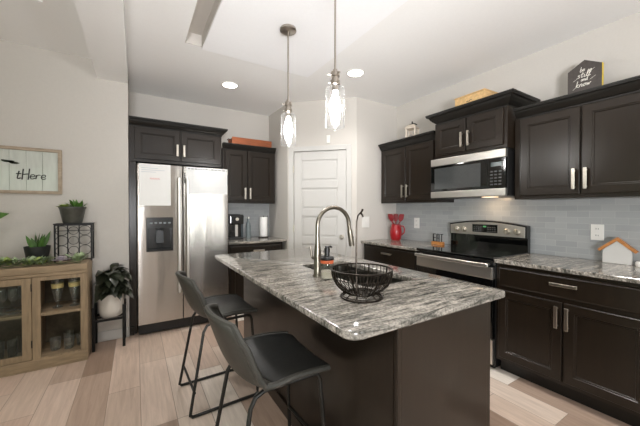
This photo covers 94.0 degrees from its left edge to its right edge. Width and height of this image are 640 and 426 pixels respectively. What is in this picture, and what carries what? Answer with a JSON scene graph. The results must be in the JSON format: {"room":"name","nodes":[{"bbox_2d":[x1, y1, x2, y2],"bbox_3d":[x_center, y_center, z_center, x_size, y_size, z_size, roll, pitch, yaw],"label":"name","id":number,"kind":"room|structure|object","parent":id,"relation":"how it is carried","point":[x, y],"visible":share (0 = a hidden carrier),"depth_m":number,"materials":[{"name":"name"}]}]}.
{"room":"kitchen","nodes":[
{"label":"kitchen","id":0,"kind":"room"},
{"bbox_2d":[0,0,90,58],"bbox_3d":[-2.649,-1.572,-1.359,5.283,0.240,7.100,0,1,-32],"label":"ceiling","id":1,"kind":"structure","parent":0,"point":[53,25],"depth_m":2.38,"materials":[{"name":"paint"}]},
{"bbox_2d":[0,40,129,335],"bbox_3d":[-4.526,-0.184,1.940,5.537,2.950,0.740,0,1,-32],"label":"wall","id":2,"kind":"structure","parent":0,"point":[49,99],"depth_m":2.83,"materials":[{"name":"paint"}]},
{"bbox_2d":[0,145,62,193],"bbox_3d":[-2.852,-0.377,2.518,1.035,0.413,0.028,0,1,-32],"label":"framed sign","id":3,"kind":"object","parent":2,"relation":"attached to","point":[23,170],"visible":1,"depth_m":2.67,"materials":[{"name":"white wood"}]},
{"bbox_2d":[98,327,128,341],"bbox_3d":[-4.286,1.244,1.661,5.435,0.100,0.013,0,1,-32],"label":"baseboard","id":4,"kind":"structure","parent":2,"relation":"attached to","point":[113,334],"depth_m":3.00,"materials":[{"name":"white paint"}]},
{"bbox_2d":[74,0,127,83],"bbox_3d":[-0.255,-1.466,0.037,0.256,0.344,6.960,0,1,-32],"label":"ceiling beam","id":5,"kind":"structure","parent":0,"point":[102,21],"depth_m":2.22,"materials":[{"name":"paint"}]},
{"bbox_2d":[129,92,268,315],"bbox_3d":[-1.573,-0.184,4.139,1.798,2.900,0.100,0,1,-32],"label":"wall","id":6,"kind":"structure","parent":0,"point":[240,124],"depth_m":4.03,"materials":[{"name":"paint"}]},
{"bbox_2d":[129,115,227,168],"bbox_3d":[-1.706,-0.778,3.602,1.005,0.456,0.660,0,1,-32],"label":"upper cabinet","id":7,"kind":"object","parent":6,"relation":"attached to","point":[151,141],"visible":0.97,"depth_m":3.31,"materials":[{"name":"brown wood"}]},
{"bbox_2d":[219,142,275,203],"bbox_3d":[-1.028,-0.525,4.189,0.733,0.781,0.378,0,1,-32],"label":"upper cabinet","id":8,"kind":"object","parent":6,"relation":"attached to","point":[251,169],"visible":0.97,"depth_m":4.05,"materials":[{"name":"brown wood"}]},
{"bbox_2d":[227,137,271,147],"bbox_3d":[-0.992,-0.966,4.172,0.594,0.100,0.200,0,1,-32],"label":"wooden tray","id":9,"kind":"object","parent":8,"relation":"on","point":[237,140],"visible":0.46,"depth_m":4.08,"materials":[{"name":"brown wood"}]},
{"bbox_2d":[228,203,268,236],"bbox_3d":[-1.122,0.099,4.356,0.804,0.530,0.008,0,1,-32],"label":"wall tile","id":10,"kind":"structure","parent":6,"relation":"attached to","point":[254,211],"depth_m":4.42,"materials":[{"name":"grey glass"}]},
{"bbox_2d":[269,105,287,249],"bbox_3d":[-0.582,-0.186,4.363,0.125,2.900,0.760,0,1,-32],"label":"wall","id":11,"kind":"structure","parent":0,"point":[278,212],"depth_m":4.21,"materials":[{"name":"paint"}]},
{"bbox_2d":[0,314,630,425],"bbox_3d":[-1.310,1.365,-0.147,8.800,0.100,7.700,0,1,-32],"label":"floor","id":12,"kind":"structure","parent":0,"point":[135,383],"depth_m":2.11,"materials":[{"name":"brown wood"}]},
{"bbox_2d":[0,258,92,377],"bbox_3d":[-2.577,0.862,2.465,1.082,0.847,0.395,0,1,-32],"label":"base cabinet","id":13,"kind":"object","parent":12,"relation":"on","point":[38,322],"visible":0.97,"depth_m":2.57,"materials":[{"name":"brown wood"}]},
{"bbox_2d":[0,289,7,315],"bbox_3d":[-2.577,0.725,2.413,0.068,0.200,0.068,0,1,-32],"label":"wine glass","id":14,"kind":"object","parent":13,"relation":"on","point":[2,314],"visible":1,"depth_m":2.42,"materials":[{"name":"clear glass"}]},
{"bbox_2d":[0,212,8,217],"bbox_3d":[-2.815,0.215,2.361,0.350,0.446,0.383,0,1,17],"label":"leaf plant","id":15,"kind":"object","parent":13,"relation":"on","point":[1,213],"visible":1,"depth_m":2.47,"materials":[{"name":"green plant"}]},
{"bbox_2d":[5,286,16,311],"bbox_3d":[-2.609,0.724,2.523,0.068,0.200,0.068,0,1,-32],"label":"wine glass","id":16,"kind":"object","parent":13,"relation":"on","point":[10,310],"visible":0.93,"depth_m":2.52,"materials":[{"name":"clear glass"}]},
{"bbox_2d":[0,306,21,320],"bbox_3d":[-2.587,0.836,2.483,0.337,0.023,0.329,0,1,-32],"label":"shelf","id":17,"kind":"object","parent":13,"relation":"attached to","point":[3,309],"depth_m":2.45,"materials":[{"name":"brown wood"}]},
{"bbox_2d":[7,338,17,357],"bbox_3d":[-2.531,1.116,2.458,0.066,0.140,0.066,0,1,-32],"label":"glass","id":18,"kind":"object","parent":13,"relation":"on","point":[13,355],"visible":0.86,"depth_m":2.47,"materials":[{"name":"clear glass"}]},
{"bbox_2d":[7,288,18,314],"bbox_3d":[-2.517,0.725,2.450,0.068,0.200,0.068,0,1,-32],"label":"wine glass","id":19,"kind":"object","parent":13,"relation":"on","point":[14,312],"visible":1,"depth_m":2.45,"materials":[{"name":"clear glass"}]},
{"bbox_2d":[23,231,50,264],"bbox_3d":[-2.439,0.297,2.576,0.174,0.278,0.174,0,1,-32],"label":"potted snake plant","id":20,"kind":"object","parent":13,"relation":"on","point":[38,249],"visible":0.86,"depth_m":2.55,"materials":[{"name":"green plant"}]},
{"bbox_2d":[0,251,90,267],"bbox_3d":[-2.492,0.379,2.360,1.084,0.113,0.080,0,1,-32],"label":"leaf garland","id":21,"kind":"object","parent":13,"relation":"on","point":[7,261],"visible":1,"depth_m":2.45},
{"bbox_2d":[50,336,60,350],"bbox_3d":[-2.296,1.135,2.591,0.076,0.100,0.076,0,1,-32],"label":"tumbler","id":22,"kind":"object","parent":13,"relation":"on","point":[54,348],"visible":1,"depth_m":2.59,"materials":[{"name":"clear glass"}]},
{"bbox_2d":[51,279,63,308],"bbox_3d":[-2.289,0.692,2.603,0.088,0.262,0.088,0,1,-32],"label":"goblet","id":23,"kind":"object","parent":13,"relation":"on","point":[56,285],"visible":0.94,"depth_m":2.59,"materials":[{"name":"clear glass"}]},
{"bbox_2d":[41,299,79,312],"bbox_3d":[-2.281,0.834,2.672,0.331,0.023,0.329,0,1,-32],"label":"shelf","id":24,"kind":"object","parent":13,"relation":"attached to","point":[46,307],"depth_m":2.63,"materials":[{"name":"brown wood"}]},
{"bbox_2d":[63,330,73,343],"bbox_3d":[-2.300,1.133,2.730,0.076,0.100,0.076,0,1,-32],"label":"tumbler","id":25,"kind":"object","parent":13,"relation":"on","point":[67,341],"visible":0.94,"depth_m":2.73,"materials":[{"name":"clear glass"}]},
{"bbox_2d":[64,335,74,348],"bbox_3d":[-2.205,1.134,2.624,0.076,0.100,0.076,0,1,-32],"label":"tumbler","id":26,"kind":"object","parent":13,"relation":"on","point":[71,346],"visible":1,"depth_m":2.61,"materials":[{"name":"clear glass"}]},
{"bbox_2d":[53,222,94,262],"bbox_3d":[-2.243,0.263,2.732,0.276,0.342,0.160,0,1,-32],"label":"wire plant stand","id":27,"kind":"object","parent":13,"relation":"on","point":[91,224],"visible":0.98,"depth_m":2.68,"materials":[{"name":"black metal"}]},
{"bbox_2d":[56,200,86,222],"bbox_3d":[-2.259,-0.018,2.717,0.235,0.220,0.203,0,1,-32],"label":"potted succulent","id":28,"kind":"object","parent":27,"relation":"on","point":[73,213],"visible":0.98,"depth_m":2.67,"materials":[{"name":"green plant"}]},
{"bbox_2d":[58,207,86,222],"bbox_3d":[-2.255,0.018,2.721,0.200,0.148,0.200,0,1,-32],"label":"pot","id":29,"kind":"object","parent":28,"relation":"on","point":[68,214],"depth_m":2.66,"materials":[{"name":"metal"}]},
{"bbox_2d":[68,278,79,305],"bbox_3d":[-2.191,0.691,2.663,0.088,0.262,0.088,0,1,-32],"label":"goblet","id":30,"kind":"object","parent":13,"relation":"on","point":[75,283],"visible":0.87,"depth_m":2.65,"materials":[{"name":"clear glass"}]},
{"bbox_2d":[91,298,125,351],"bbox_3d":[-2.045,1.080,2.904,0.260,0.400,0.234,0,1,-32],"label":"wooden plant stand","id":31,"kind":"object","parent":12,"relation":"on","point":[94,314],"visible":0.93,"depth_m":2.86,"materials":[{"name":"black wood"}]},
{"bbox_2d":[94,263,133,317],"bbox_3d":[-2.006,0.748,2.896,0.352,0.489,0.330,1,1,43],"label":"rubber plant","id":32,"kind":"object","parent":31,"relation":"on","point":[111,287],"visible":1,"depth_m":2.82,"materials":[{"name":"green plant"}]},
{"bbox_2d":[129,161,136,335],"bbox_3d":[-2.111,0.365,3.372,0.064,1.820,0.612,0,1,-32],"label":"cabinet end panel","id":33,"kind":"object","parent":12,"relation":"on","point":[132,164],"visible":0.99,"depth_m":3.14,"materials":[{"name":"brown wood"}]},
{"bbox_2d":[137,163,227,334],"bbox_3d":[-1.641,0.373,3.556,0.913,1.770,0.772,0,1,-32],"label":"refrigerator","id":34,"kind":"object","parent":12,"relation":"on","point":[186,235],"visible":0.88,"depth_m":3.22,"materials":[{"name":"silver metal"}]},
{"bbox_2d":[139,163,170,205],"bbox_3d":[-1.714,-0.292,3.106,0.288,0.430,0.011,0,1,-32],"label":"paper sheet","id":35,"kind":"object","parent":34,"relation":"attached to","point":[154,179],"visible":1,"depth_m":3.10,"materials":[{"name":"white paper"}]},
{"bbox_2d":[186,167,226,194],"bbox_3d":[-1.275,-0.360,3.379,0.444,0.294,0.003,0,1,-32],"label":"calendar","id":36,"kind":"object","parent":34,"relation":"attached to","point":[201,180],"visible":0.97,"depth_m":3.37,"materials":[{"name":"paper"}]},
{"bbox_2d":[175,271,258,418],"bbox_3d":[-0.753,0.843,2.146,0.512,0.889,0.487,0,1,-34],"label":"counter stool","id":37,"kind":"object","parent":12,"relation":"on","point":[229,304],"visible":0.91,"depth_m":2.03,"materials":[{"name":"grey leather"}]},
{"bbox_2d":[228,242,281,299],"bbox_3d":[-0.962,0.825,4.083,0.732,0.884,0.652,0,1,-32],"label":"base cabinet","id":38,"kind":"object","parent":12,"relation":"on","point":[235,280],"visible":0.31,"depth_m":3.73,"materials":[{"name":"brown wood"}]},
{"bbox_2d":[228,236,286,244],"bbox_3d":[-0.943,0.367,4.091,0.778,0.030,0.635,0,1,-32],"label":"countertop","id":39,"kind":"structure","parent":38,"relation":"on","point":[254,239],"depth_m":3.90,"materials":[{"name":"grey stone"}]},
{"bbox_2d":[228,214,243,239],"bbox_3d":[-1.165,0.183,4.098,0.230,0.335,0.306,0,1,-32],"label":"coffee maker","id":40,"kind":"object","parent":39,"relation":"on","point":[235,221],"visible":0.8,"depth_m":4.03,"materials":[{"name":"plastic"}]},
{"bbox_2d":[228,237,242,239],"bbox_3d":[-1.136,0.341,4.021,0.175,0.022,0.129,0,1,-32],"label":"drip tray","id":41,"kind":"object","parent":40,"relation":"on","point":[231,238],"depth_m":3.99,"materials":[{"name":"black plastic"}]},
{"bbox_2d":[246,217,250,237],"bbox_3d":[-1.009,0.201,4.198,0.072,0.296,0.072,0,1,-32],"label":"glass bottle","id":42,"kind":"object","parent":39,"relation":"on","point":[248,225],"visible":0.98,"depth_m":4.17,"materials":[{"name":"blue glass"}]},
{"bbox_2d":[258,216,268,237],"bbox_3d":[-0.809,0.194,4.274,0.150,0.311,0.150,0,1,-32],"label":"paper towel roll","id":43,"kind":"object","parent":39,"relation":"on","point":[263,221],"visible":0.99,"depth_m":4.23,"materials":[{"name":"white paper"}]},
{"bbox_2d":[204,303,330,425],"bbox_3d":[-0.268,0.851,1.401,0.512,0.889,0.487,0,1,-32],"label":"counter stool","id":44,"kind":"object","parent":12,"relation":"on","point":[269,361],"visible":1,"depth_m":1.32,"materials":[{"name":"black leather"}]},
{"bbox_2d":[244,277,490,425],"bbox_3d":[0.099,0.848,2.053,0.721,0.884,1.827,0,1,-32],"label":"base cabinet","id":45,"kind":"object","parent":12,"relation":"on","point":[436,371],"visible":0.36,"depth_m":1.30,"materials":[{"name":"brown wood"}]},
{"bbox_2d":[215,248,504,340],"bbox_3d":[-0.004,0.390,2.045,0.980,0.030,1.973,0,1,-32],"label":"countertop","id":46,"kind":"structure","parent":45,"relation":"on","point":[286,274],"depth_m":1.43,"materials":[{"name":"grey stone"}]},
{"bbox_2d":[320,246,333,278],"bbox_3d":[0.040,0.283,1.711,0.080,0.190,0.080,0,1,2],"label":"soap dispenser","id":47,"kind":"object","parent":46,"relation":"on","point":[326,259],"visible":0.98,"depth_m":1.69,"materials":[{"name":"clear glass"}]},
{"bbox_2d":[310,205,354,276],"bbox_3d":[0.079,0.165,1.870,0.305,0.424,0.100,0,1,-32],"label":"faucet","id":48,"kind":"object","parent":46,"relation":"on","point":[317,249],"visible":1,"depth_m":1.78,"materials":[{"name":"silver metal"}]},
{"bbox_2d":[310,265,403,286],"bbox_3d":[0.209,0.514,1.933,0.410,0.214,0.770,0,1,-32],"label":"sink","id":49,"kind":"object","parent":46,"relation":"in","point":[394,280],"visible":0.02,"depth_m":2.16,"materials":[{"name":"metal"}]},
{"bbox_2d":[330,209,392,302],"bbox_3d":[0.189,0.181,1.357,0.282,0.401,0.282,0,1,23],"label":"fruit basket","id":50,"kind":"object","parent":46,"relation":"on","point":[376,291],"visible":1,"depth_m":1.32,"materials":[{"name":"brown metal"}]},
{"bbox_2d":[331,264,392,296],"bbox_3d":[0.189,0.309,1.359,0.282,0.109,0.281,0,1,23],"label":"wire bowl","id":51,"kind":"object","parent":50,"relation":"on","point":[377,289],"depth_m":1.32,"materials":[{"name":"black metal"}]},
{"bbox_2d":[364,243,418,270],"bbox_3d":[1.028,0.830,3.613,0.662,0.884,0.860,0,1,-32],"label":"base cabinet","id":52,"kind":"object","parent":12,"relation":"on","point":[402,258],"visible":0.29,"depth_m":3.39,"materials":[{"name":"brown wood"}]},
{"bbox_2d":[361,239,448,250],"bbox_3d":[1.026,0.372,3.619,0.638,0.030,0.891,0,1,-32],"label":"countertop","id":53,"kind":"structure","parent":52,"relation":"on","point":[406,244],"depth_m":3.50,"materials":[{"name":"grey stone"}]},
{"bbox_2d":[390,224,404,240],"bbox_3d":[1.001,0.250,3.894,0.174,0.206,0.152,0,1,-8],"label":"pitcher","id":54,"kind":"object","parent":53,"relation":"on","point":[396,233],"visible":0.94,"depth_m":3.83,"materials":[{"name":"red ceramic"}]},
{"bbox_2d":[393,214,397,224],"bbox_3d":[0.994,0.176,3.932,0.065,0.326,0.073,0,1,25],"label":"utensil","id":55,"kind":"object","parent":54,"relation":"in","point":[395,216],"visible":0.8,"depth_m":3.95,"materials":[{"name":"red plastic"}]},
{"bbox_2d":[398,214,403,224],"bbox_3d":[1.037,0.177,3.866,0.103,0.325,0.013,0,1,28],"label":"utensil","id":56,"kind":"object","parent":54,"relation":"in","point":[401,216],"visible":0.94,"depth_m":3.86,"materials":[{"name":"red plastic"}]},
{"bbox_2d":[431,233,443,244],"bbox_3d":[1.331,0.297,3.369,0.040,0.124,0.145,0,1,-32],"label":"ornament","id":57,"kind":"object","parent":53,"relation":"on","point":[437,242],"visible":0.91,"depth_m":3.36,"materials":[{"name":"brown wood"}]},
{"bbox_2d":[415,220,529,367],"bbox_3d":[1.437,0.679,2.892,0.675,1.203,0.778,0,1,-32],"label":"range","id":58,"kind":"object","parent":12,"relation":"on","point":[472,251],"visible":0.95,"depth_m":2.80,"materials":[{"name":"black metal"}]},
{"bbox_2d":[417,244,526,260],"bbox_3d":[1.436,0.371,2.888,0.567,0.026,0.778,0,1,-32],"label":"cooktop","id":59,"kind":"object","parent":58,"relation":"in","point":[474,252],"depth_m":2.79,"materials":[{"name":"black glass"}]},
{"bbox_2d":[496,263,639,425],"bbox_3d":[1.903,0.846,2.194,0.662,0.884,0.885,0,1,-32],"label":"base cabinet","id":60,"kind":"object","parent":12,"relation":"on","point":[576,338],"visible":0.98,"depth_m":1.99,"materials":[{"name":"brown wood"}]},
{"bbox_2d":[494,253,639,283],"bbox_3d":[1.907,0.388,2.190,0.638,0.030,0.896,0,1,-32],"label":"countertop","id":61,"kind":"structure","parent":60,"relation":"on","point":[569,265],"depth_m":2.12,"materials":[{"name":"grey stone"}]},
{"bbox_2d":[598,237,638,264],"bbox_3d":[2.193,0.275,2.200,0.048,0.194,0.213,0,1,-36],"label":"house ornament","id":62,"kind":"object","parent":61,"relation":"on","point":[617,251],"visible":1,"depth_m":2.18,"materials":[{"name":"white paint"}]},
{"bbox_2d":[288,97,356,256],"bbox_3d":[0.029,-0.182,3.959,0.926,2.900,0.120,0,1,13],"label":"wall","id":63,"kind":"structure","parent":0,"point":[308,118],"depth_m":3.87,"materials":[{"name":"paint"}]},
{"bbox_2d":[289,144,350,255],"bbox_3d":[-0.007,0.196,3.904,0.838,2.145,0.112,0,1,13],"label":"door","id":64,"kind":"structure","parent":63,"relation":"in","point":[319,179],"depth_m":3.91,"materials":[{"name":"white paint"}]},
{"bbox_2d":[326,135,329,142],"bbox_3d":[0.107,-0.956,3.861,0.048,0.100,0.016,0,1,13],"label":"sensor","id":65,"kind":"object","parent":63,"relation":"attached to","point":[327,136],"visible":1,"depth_m":3.85,"materials":[{"name":"white plastic"}]},
{"bbox_2d":[357,97,396,258],"bbox_3d":[0.775,-0.183,4.064,0.810,2.900,0.135,0,1,-32],"label":"wall","id":66,"kind":"structure","parent":0,"point":[376,121],"depth_m":3.92,"materials":[{"name":"paint"}]},
{"bbox_2d":[362,217,368,227],"bbox_3d":[0.593,0.117,3.870,0.122,0.140,0.008,0,1,-32],"label":"light switch","id":67,"kind":"object","parent":66,"relation":"attached to","point":[365,220],"visible":0.94,"depth_m":3.87,"materials":[{"name":"white plastic"}]},
{"bbox_2d":[124,0,639,115],"bbox_3d":[1.047,-1.522,1.275,3.260,0.160,7.700,0,1,-32],"label":"ceiling","id":68,"kind":"structure","parent":0,"point":[422,48],"depth_m":2.68,"materials":[{"name":"paint"}]},
{"bbox_2d":[221,81,238,88],"bbox_3d":[-1.031,-1.462,3.417,0.196,0.008,0.196,0,1,-32],"label":"recessed light","id":69,"kind":"object","parent":68,"relation":"in","point":[227,84],"visible":1,"depth_m":3.42,"materials":[{"name":"white plastic"}]},
{"bbox_2d":[202,0,407,77],"bbox_3d":[0.083,-1.442,1.830,1.070,0.012,2.555,0,1,-32],"label":"ceiling panel","id":70,"kind":"object","parent":68,"relation":"attached to","point":[245,30],"visible":1,"depth_m":2.33,"materials":[{"name":"paint"}]},
{"bbox_2d":[280,24,295,143],"bbox_3d":[-0.249,-0.984,2.338,0.128,0.915,0.128,0,1,-32],"label":"pendant light","id":71,"kind":"object","parent":70,"relation":"hanging from","point":[288,30],"visible":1,"depth_m":2.32,"materials":[{"name":"glass"}]},
{"bbox_2d":[325,0,344,127],"bbox_3d":[0.093,-0.978,1.828,0.128,0.915,0.128,0,1,-32],"label":"pendant light","id":72,"kind":"object","parent":70,"relation":"hanging from","point":[335,107],"visible":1,"depth_m":1.81,"materials":[{"name":"white"}]},
{"bbox_2d":[346,69,364,77],"bbox_3d":[0.371,-1.458,3.117,0.196,0.008,0.196,0,1,-32],"label":"recessed light","id":73,"kind":"object","parent":68,"relation":"in","point":[354,73],"visible":1,"depth_m":3.11,"materials":[{"name":"white"}]},
{"bbox_2d":[397,12,639,139],"bbox_3d":[2.763,-0.154,1.519,0.100,2.900,6.285,0,1,-32],"label":"wall","id":74,"kind":"structure","parent":0,"point":[542,75],"depth_m":2.61,"materials":[{"name":"paint"}]},
{"bbox_2d":[378,130,453,203],"bbox_3d":[1.151,-0.509,3.674,0.374,0.771,0.861,0,1,-32],"label":"upper cabinet","id":75,"kind":"object","parent":74,"relation":"attached to","point":[405,162],"visible":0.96,"depth_m":3.55,"materials":[{"name":"brown wood"}]},
{"bbox_2d":[405,121,418,137],"bbox_3d":[1.131,-1.008,3.660,0.138,0.225,0.138,1,1,38],"label":"lantern","id":76,"kind":"object","parent":75,"relation":"on","point":[410,127],"visible":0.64,"depth_m":3.63,"materials":[{"name":"white metal"}]},
{"bbox_2d":[425,88,540,158],"bbox_3d":[1.547,-0.789,2.910,0.498,0.453,0.858,0,1,-32],"label":"upper cabinet","id":77,"kind":"object","parent":74,"relation":"attached to","point":[487,123],"visible":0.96,"depth_m":2.71,"materials":[{"name":"brown wood"}]},
{"bbox_2d":[431,148,514,198],"bbox_3d":[1.552,-0.353,2.959,0.417,0.409,0.760,0,1,-32],"label":"microwave","id":78,"kind":"object","parent":77,"relation":"attached to","point":[486,174],"visible":0.97,"depth_m":2.76,"materials":[{"name":"silver metal"}]},
{"bbox_2d":[454,88,497,106],"bbox_3d":[1.529,-1.083,2.927,0.227,0.131,0.317,0,1,-30],"label":"wooden crate","id":79,"kind":"object","parent":77,"relation":"on","point":[484,92],"visible":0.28,"depth_m":2.83,"materials":[{"name":"brown wood"}]},
{"bbox_2d":[396,197,639,263],"bbox_3d":[1.798,0.099,2.982,0.008,0.560,2.784,0,1,-32],"label":"wall tile","id":80,"kind":"structure","parent":74,"relation":"attached to","point":[560,227],"depth_m":2.63,"materials":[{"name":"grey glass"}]},
{"bbox_2d":[414,218,419,227],"bbox_3d":[1.249,0.129,3.854,0.008,0.135,0.085,0,1,-32],"label":"wall outlet","id":81,"kind":"object","parent":80,"relation":"attached to","point":[416,220],"visible":1,"depth_m":3.85,"materials":[{"name":"white plastic"}]},
{"bbox_2d":[591,224,603,240],"bbox_3d":[2.180,0.151,2.346,0.008,0.124,0.080,0,1,-32],"label":"wall outlet","id":82,"kind":"object","parent":80,"relation":"attached to","point":[597,230],"visible":1,"depth_m":2.34,"materials":[{"name":"white plastic"}]},
{"bbox_2d":[513,75,639,199],"bbox_3d":[2.023,-0.496,2.261,0.374,0.766,0.892,0,1,-32],"label":"upper cabinet","id":83,"kind":"object","parent":74,"relation":"attached to","point":[584,144],"visible":1,"depth_m":2.18,"materials":[{"name":"brown wood"}]},
{"bbox_2d":[568,60,603,93],"bbox_3d":[2.040,-1.028,2.297,0.027,0.297,0.210,0,1,-32],"label":"sign","id":84,"kind":"object","parent":83,"relation":"on","point":[588,74],"visible":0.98,"depth_m":2.28,"materials":[{"name":"grey paint"}]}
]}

